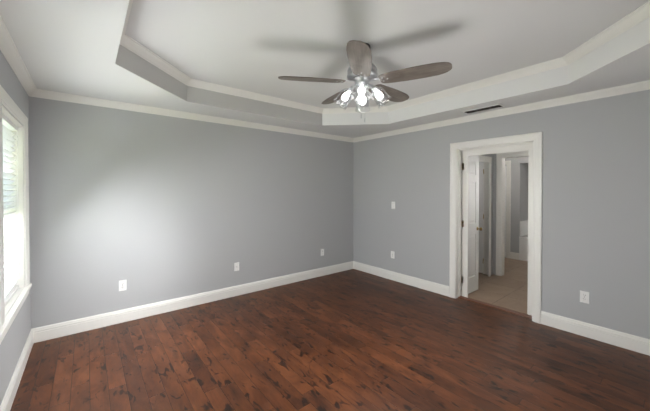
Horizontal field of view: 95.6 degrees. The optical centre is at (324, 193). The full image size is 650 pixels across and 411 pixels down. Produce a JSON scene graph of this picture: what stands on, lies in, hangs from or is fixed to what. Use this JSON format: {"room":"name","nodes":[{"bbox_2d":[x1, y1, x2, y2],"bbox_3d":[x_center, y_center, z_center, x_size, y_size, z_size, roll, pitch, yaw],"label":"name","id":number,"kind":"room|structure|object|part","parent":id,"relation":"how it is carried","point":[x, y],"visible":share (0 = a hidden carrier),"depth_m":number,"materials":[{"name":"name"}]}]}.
{"room":"empty bedroom","nodes":[
{"label":"empty bedroom","id":0,"kind":"room"},
{"bbox_2d":[0,51,30,404],"bbox_3d":[-1.492,-0.004,1.026,0.180,2.930,4.480,0,1,-39],"label":"wall","id":1,"kind":"structure","parent":0,"point":[13,342],"depth_m":2.22,"materials":[{"name":"grey paint"}]},
{"bbox_2d":[0,85,29,343],"bbox_3d":[-2.048,0.127,1.774,0.153,1.582,2.094,0,1,-39],"label":"window","id":2,"kind":"structure","parent":1,"relation":"in","point":[19,203],"depth_m":2.51,"materials":[{"name":"white"}]},
{"bbox_2d":[2,113,19,305],"bbox_3d":[-2.367,0.119,2.165,0.078,1.374,0.882,0,1,-39],"label":"window blind","id":3,"kind":"object","parent":2,"relation":"attached to","point":[9,126],"visible":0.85,"depth_m":2.35,"materials":[{"name":"white plastic"}]},
{"bbox_2d":[0,283,31,339],"bbox_3d":[-2.063,0.832,1.769,0.214,0.028,2.130,0,1,-39],"label":"window sill","id":4,"kind":"structure","parent":1,"relation":"attached to","point":[13,304],"depth_m":2.14,"materials":[{"name":"white wood"}]},
{"bbox_2d":[0,329,35,410],"bbox_3d":[-1.416,1.391,1.103,0.017,0.140,4.480,0,1,-39],"label":"baseboard","id":5,"kind":"structure","parent":1,"relation":"attached to","point":[8,399],"depth_m":2.21,"materials":[{"name":"white wood"}]},
{"bbox_2d":[0,15,39,97],"bbox_3d":[-1.399,-0.945,1.091,0.061,0.069,4.480,0,1,-39],"label":"crown molding","id":6,"kind":"structure","parent":1,"relation":"attached to","point":[10,52],"depth_m":2.13,"materials":[{"name":"white wood"}]},
{"bbox_2d":[29,96,353,328],"bbox_3d":[-1.210,-0.038,4.231,4.650,2.930,0.150,0,1,-39],"label":"wall","id":7,"kind":"structure","parent":0,"point":[151,208],"depth_m":3.56,"materials":[{"name":"grey paint"}]},
{"bbox_2d":[119,280,126,290],"bbox_3d":[-2.260,1.027,3.291,0.072,0.117,0.009,0,1,-39],"label":"electrical outlet","id":8,"kind":"object","parent":7,"relation":"attached to","point":[122,285],"visible":1,"depth_m":3.29,"materials":[{"name":"white plastic"}]},
{"bbox_2d":[32,261,351,342],"bbox_3d":[-1.130,1.357,4.203,4.300,0.140,0.017,0,1,-39],"label":"baseboard","id":9,"kind":"structure","parent":7,"relation":"attached to","point":[52,331],"depth_m":3.58,"materials":[{"name":"white"}]},
{"bbox_2d":[40,89,351,141],"bbox_3d":[-1.121,-0.978,4.158,4.170,0.069,0.061,0,1,-39],"label":"crown molding","id":10,"kind":"structure","parent":7,"relation":"attached to","point":[45,94],"depth_m":3.56,"materials":[{"name":"white wood"}]},
{"bbox_2d":[234,262,238,270],"bbox_3d":[-1.232,1.023,4.119,0.072,0.117,0.016,0,1,-39],"label":"electrical outlet","id":11,"kind":"object","parent":7,"relation":"attached to","point":[236,266],"visible":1,"depth_m":4.12,"materials":[{"name":"white plastic"}]},
{"bbox_2d":[0,0,649,137],"bbox_3d":[0.246,-1.239,2.418,4.650,0.490,4.780,0,1,-39],"label":"ceiling","id":12,"kind":"structure","parent":0,"point":[74,47],"depth_m":2.40,"materials":[{"name":"white paint"}]},
{"bbox_2d":[278,40,451,121],"bbox_3d":[0.334,-0.917,2.516,1.304,0.635,1.331,0,1,-39],"label":"ceiling fan","id":13,"kind":"object","parent":12,"relation":"hanging from","point":[362,72],"visible":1,"depth_m":2.35,"materials":[{"name":"wood"}]},
{"bbox_3d":[-0.108,-0.933,2.411,0.543,0.006,0.170,0,12,-9],"label":"blade","id":14,"kind":"part","parent":13,"relation":"part of","materials":[{"name":"brown wood"}]},
{"label":"blade","id":15,"kind":"part","parent":13,"relation":"part of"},
{"bbox_3d":[0.171,-0.818,2.498,0.138,0.156,0.138,38,6,6],"label":"lamp shade","id":16,"kind":"part","parent":13,"relation":"part of","materials":[{"name":"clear glass"}]},
{"bbox_3d":[0.181,-0.830,2.496,0.060,0.095,0.060,38,6,6],"label":"bulb","id":17,"kind":"part","parent":13,"relation":"part of","materials":[{"name":"white glass"}]},
{"bbox_3d":[0.243,-0.929,2.056,0.170,0.006,0.543,11,2,8],"label":"blade","id":18,"kind":"part","parent":13,"relation":"part of","materials":[{"name":"brown wood"}]},
{"bbox_3d":[0.290,-0.816,2.336,0.138,0.156,0.138,0,-37,9],"label":"lamp shade","id":19,"kind":"part","parent":13,"relation":"part of","materials":[{"name":"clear glass"}]},
{"bbox_3d":[0.292,-0.829,2.345,0.060,0.095,0.060,0,-37,9],"label":"bulb","id":20,"kind":"part","parent":13,"relation":"part of","materials":[{"name":"white glass"}]},
{"bbox_3d":[0.312,-1.025,2.474,0.254,0.118,0.254,-1,1,-39],"label":"motor","id":21,"kind":"part","parent":13,"relation":"part of","materials":[{"name":"silver metal"}]},
{"bbox_3d":[0.334,-0.819,2.617,0.138,0.156,0.138,0,39,9],"label":"lamp shade","id":22,"kind":"part","parent":13,"relation":"part of","materials":[{"name":"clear glass"}]},
{"bbox_3d":[0.332,-0.831,2.607,0.060,0.095,0.060,0,39,9],"label":"bulb","id":23,"kind":"part","parent":13,"relation":"part of","materials":[{"name":"white glass"}]},
{"bbox_3d":[0.443,-0.830,2.456,0.060,0.095,0.060,-38,-5,7],"label":"bulb","id":24,"kind":"part","parent":13,"relation":"part of","materials":[{"name":"white glass"}]},
{"bbox_3d":[0.453,-0.817,2.455,0.138,0.156,0.138,-38,-5,7],"label":"lamp shade","id":25,"kind":"part","parent":13,"relation":"part of","materials":[{"name":"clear glass"}]},
{"bbox_3d":[0.614,-0.936,2.773,0.543,0.006,0.170,-1,-10,-45],"label":"blade","id":26,"kind":"part","parent":13,"relation":"part of","materials":[{"name":"brown wood"}]},
{"bbox_3d":[0.689,-0.931,2.280,0.543,0.006,0.170,0,-10,27],"label":"blade","id":27,"kind":"part","parent":13,"relation":"part of","materials":[{"name":"brown wood"}]},
{"bbox_2d":[120,0,649,113],"bbox_3d":[0.304,-1.200,2.466,3.240,0.069,3.420,0,1,-39],"label":"crown molding","id":28,"kind":"structure","parent":12,"relation":"attached to","point":[630,20],"depth_m":2.96,"materials":[{"name":"white"}]},
{"bbox_2d":[463,104,504,113],"bbox_3d":[1.871,-1.001,3.497,0.140,0.008,0.430,0,1,-39],"label":"ceiling vent","id":29,"kind":"object","parent":12,"relation":"in","point":[483,108],"visible":1,"depth_m":3.46,"materials":[{"name":"white"}]},
{"bbox_2d":[10,269,649,410],"bbox_3d":[0.219,1.476,2.426,4.580,0.060,4.780,0,1,-39],"label":"floor","id":30,"kind":"structure","parent":0,"point":[352,340],"depth_m":2.55,"materials":[{"name":"brown wood"}]},
{"bbox_2d":[461,154,493,275],"bbox_3d":[2.331,0.201,4.738,1.490,2.440,0.120,0,1,-39],"label":"wall","id":31,"kind":"structure","parent":0,"point":[492,168],"depth_m":5.13,"materials":[{"name":"grey paint"}]},
{"bbox_2d":[479,156,490,276],"bbox_3d":[2.555,0.408,4.829,0.800,2.025,0.023,0,1,-39],"label":"trim","id":32,"kind":"structure","parent":31,"relation":"attached to","point":[485,159],"depth_m":5.03,"materials":[{"name":"white wood"}]},
{"bbox_2d":[479,155,491,274],"bbox_3d":[2.510,0.395,4.885,0.850,2.050,0.124,0,1,-39],"label":"trim","id":33,"kind":"structure","parent":31,"relation":"attached to","point":[485,209],"depth_m":5.15,"materials":[{"name":"white"}]},
{"bbox_2d":[461,258,527,313],"bbox_3d":[3.877,1.448,5.011,4.360,0.060,3.300,0,1,-39],"label":"floor","id":34,"kind":"structure","parent":0,"point":[508,289],"depth_m":4.42,"materials":[{"name":"beige tile"}]},
{"bbox_2d":[519,220,527,260],"bbox_3d":[5.207,1.003,5.553,0.892,0.820,2.437,0,1,-39],"label":"bathtub","id":35,"kind":"object","parent":34,"relation":"on","point":[523,246],"visible":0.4,"depth_m":6.21,"materials":[{"name":"white plastic"}]},
{"bbox_2d":[493,154,495,274],"bbox_3d":[3.441,0.202,4.645,0.120,2.440,3.300,0,1,-39],"label":"wall","id":36,"kind":"structure","parent":0,"point":[494,224],"depth_m":5.14,"materials":[{"name":"grey paint"}]},
{"bbox_2d":[478,162,483,272],"bbox_3d":[2.529,0.401,5.483,0.169,2.000,0.806,-1,1,-43],"label":"closet door leaf","id":37,"kind":"structure","parent":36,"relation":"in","point":[481,214],"depth_m":5.21,"materials":[{"name":"white paint"}]},
{"bbox_2d":[496,151,528,275],"bbox_3d":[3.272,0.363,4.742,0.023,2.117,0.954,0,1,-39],"label":"door frame","id":38,"kind":"structure","parent":36,"relation":"attached to","point":[499,156],"depth_m":5.07,"materials":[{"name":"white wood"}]},
{"bbox_2d":[353,90,649,338],"bbox_3d":[1.999,-0.034,3.849,0.140,2.930,4.480,0,1,-39],"label":"wall","id":39,"kind":"structure","parent":0,"point":[596,202],"depth_m":3.10,"materials":[{"name":"grey paint"}]},
{"bbox_2d":[352,261,448,296],"bbox_3d":[1.141,1.351,4.801,0.017,0.140,1.863,0,1,-39],"label":"baseboard","id":40,"kind":"structure","parent":39,"relation":"attached to","point":[434,287],"depth_m":4.65,"materials":[{"name":"white wood"}]},
{"bbox_2d":[461,155,481,293],"bbox_3d":[2.083,0.415,4.216,0.446,2.000,0.169,0,1,-39],"label":"door leaf","id":41,"kind":"structure","parent":39,"relation":"in","point":[473,237],"depth_m":4.24,"materials":[{"name":"white paint"}]},
{"bbox_2d":[458,296,531,318],"bbox_3d":[2.130,1.426,3.727,0.080,0.013,0.880,0,1,-39],"label":"threshold","id":42,"kind":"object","parent":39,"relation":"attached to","point":[499,308],"depth_m":3.67,"materials":[{"name":"brown wood"}]},
{"bbox_2d":[449,132,542,323],"bbox_3d":[2.119,0.374,3.706,0.186,2.117,1.054,0,1,-39],"label":"door frame","id":43,"kind":"structure","parent":39,"relation":"attached to","point":[537,137],"depth_m":3.67,"materials":[{"name":"white wood"}]},
{"bbox_2d":[352,80,649,142],"bbox_3d":[1.921,-0.974,3.776,0.061,0.069,4.480,0,1,-39],"label":"crown molding","id":44,"kind":"structure","parent":39,"relation":"attached to","point":[644,85],"depth_m":3.33,"materials":[{"name":"white wood"}]},
{"bbox_2d":[580,290,588,303],"bbox_3d":[2.621,1.045,2.975,0.009,0.117,0.072,0,1,-39],"label":"electrical outlet","id":45,"kind":"object","parent":39,"relation":"attached to","point":[584,296],"visible":1,"depth_m":2.97,"materials":[{"name":"white plastic"}]},
{"bbox_2d":[541,311,649,355],"bbox_3d":[2.859,1.374,2.678,0.017,0.140,1.493,0,1,-39],"label":"baseboard","id":46,"kind":"structure","parent":39,"relation":"attached to","point":[577,327],"depth_m":2.89,"materials":[{"name":"white wood"}]},
{"bbox_2d":[505,157,528,257],"bbox_3d":[4.685,0.191,5.651,0.120,2.440,3.300,0,1,-39],"label":"wall","id":47,"kind":"structure","parent":0,"point":[519,189],"depth_m":6.26,"materials":[{"name":"grey paint"}]},
{"bbox_2d":[505,166,505,256],"bbox_3d":[3.766,0.389,6.608,0.102,2.000,0.500,0,1,-39],"label":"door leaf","id":48,"kind":"structure","parent":47,"relation":"in","point":[505,211],"depth_m":6.42,"materials":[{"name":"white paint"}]},
{"bbox_2d":[505,161,510,257],"bbox_3d":[3.800,0.342,6.635,0.023,2.117,0.674,0,1,-39],"label":"door frame","id":49,"kind":"structure","parent":47,"relation":"attached to","point":[508,201],"depth_m":6.40,"materials":[{"name":"white wood"}]},
{"bbox_2d":[510,252,518,259],"bbox_3d":[4.068,1.334,6.318,0.017,0.140,0.172,0,1,-39],"label":"baseboard","id":50,"kind":"structure","parent":47,"relation":"attached to","point":[513,255],"depth_m":6.32,"materials":[{"name":"white"}]}
]}

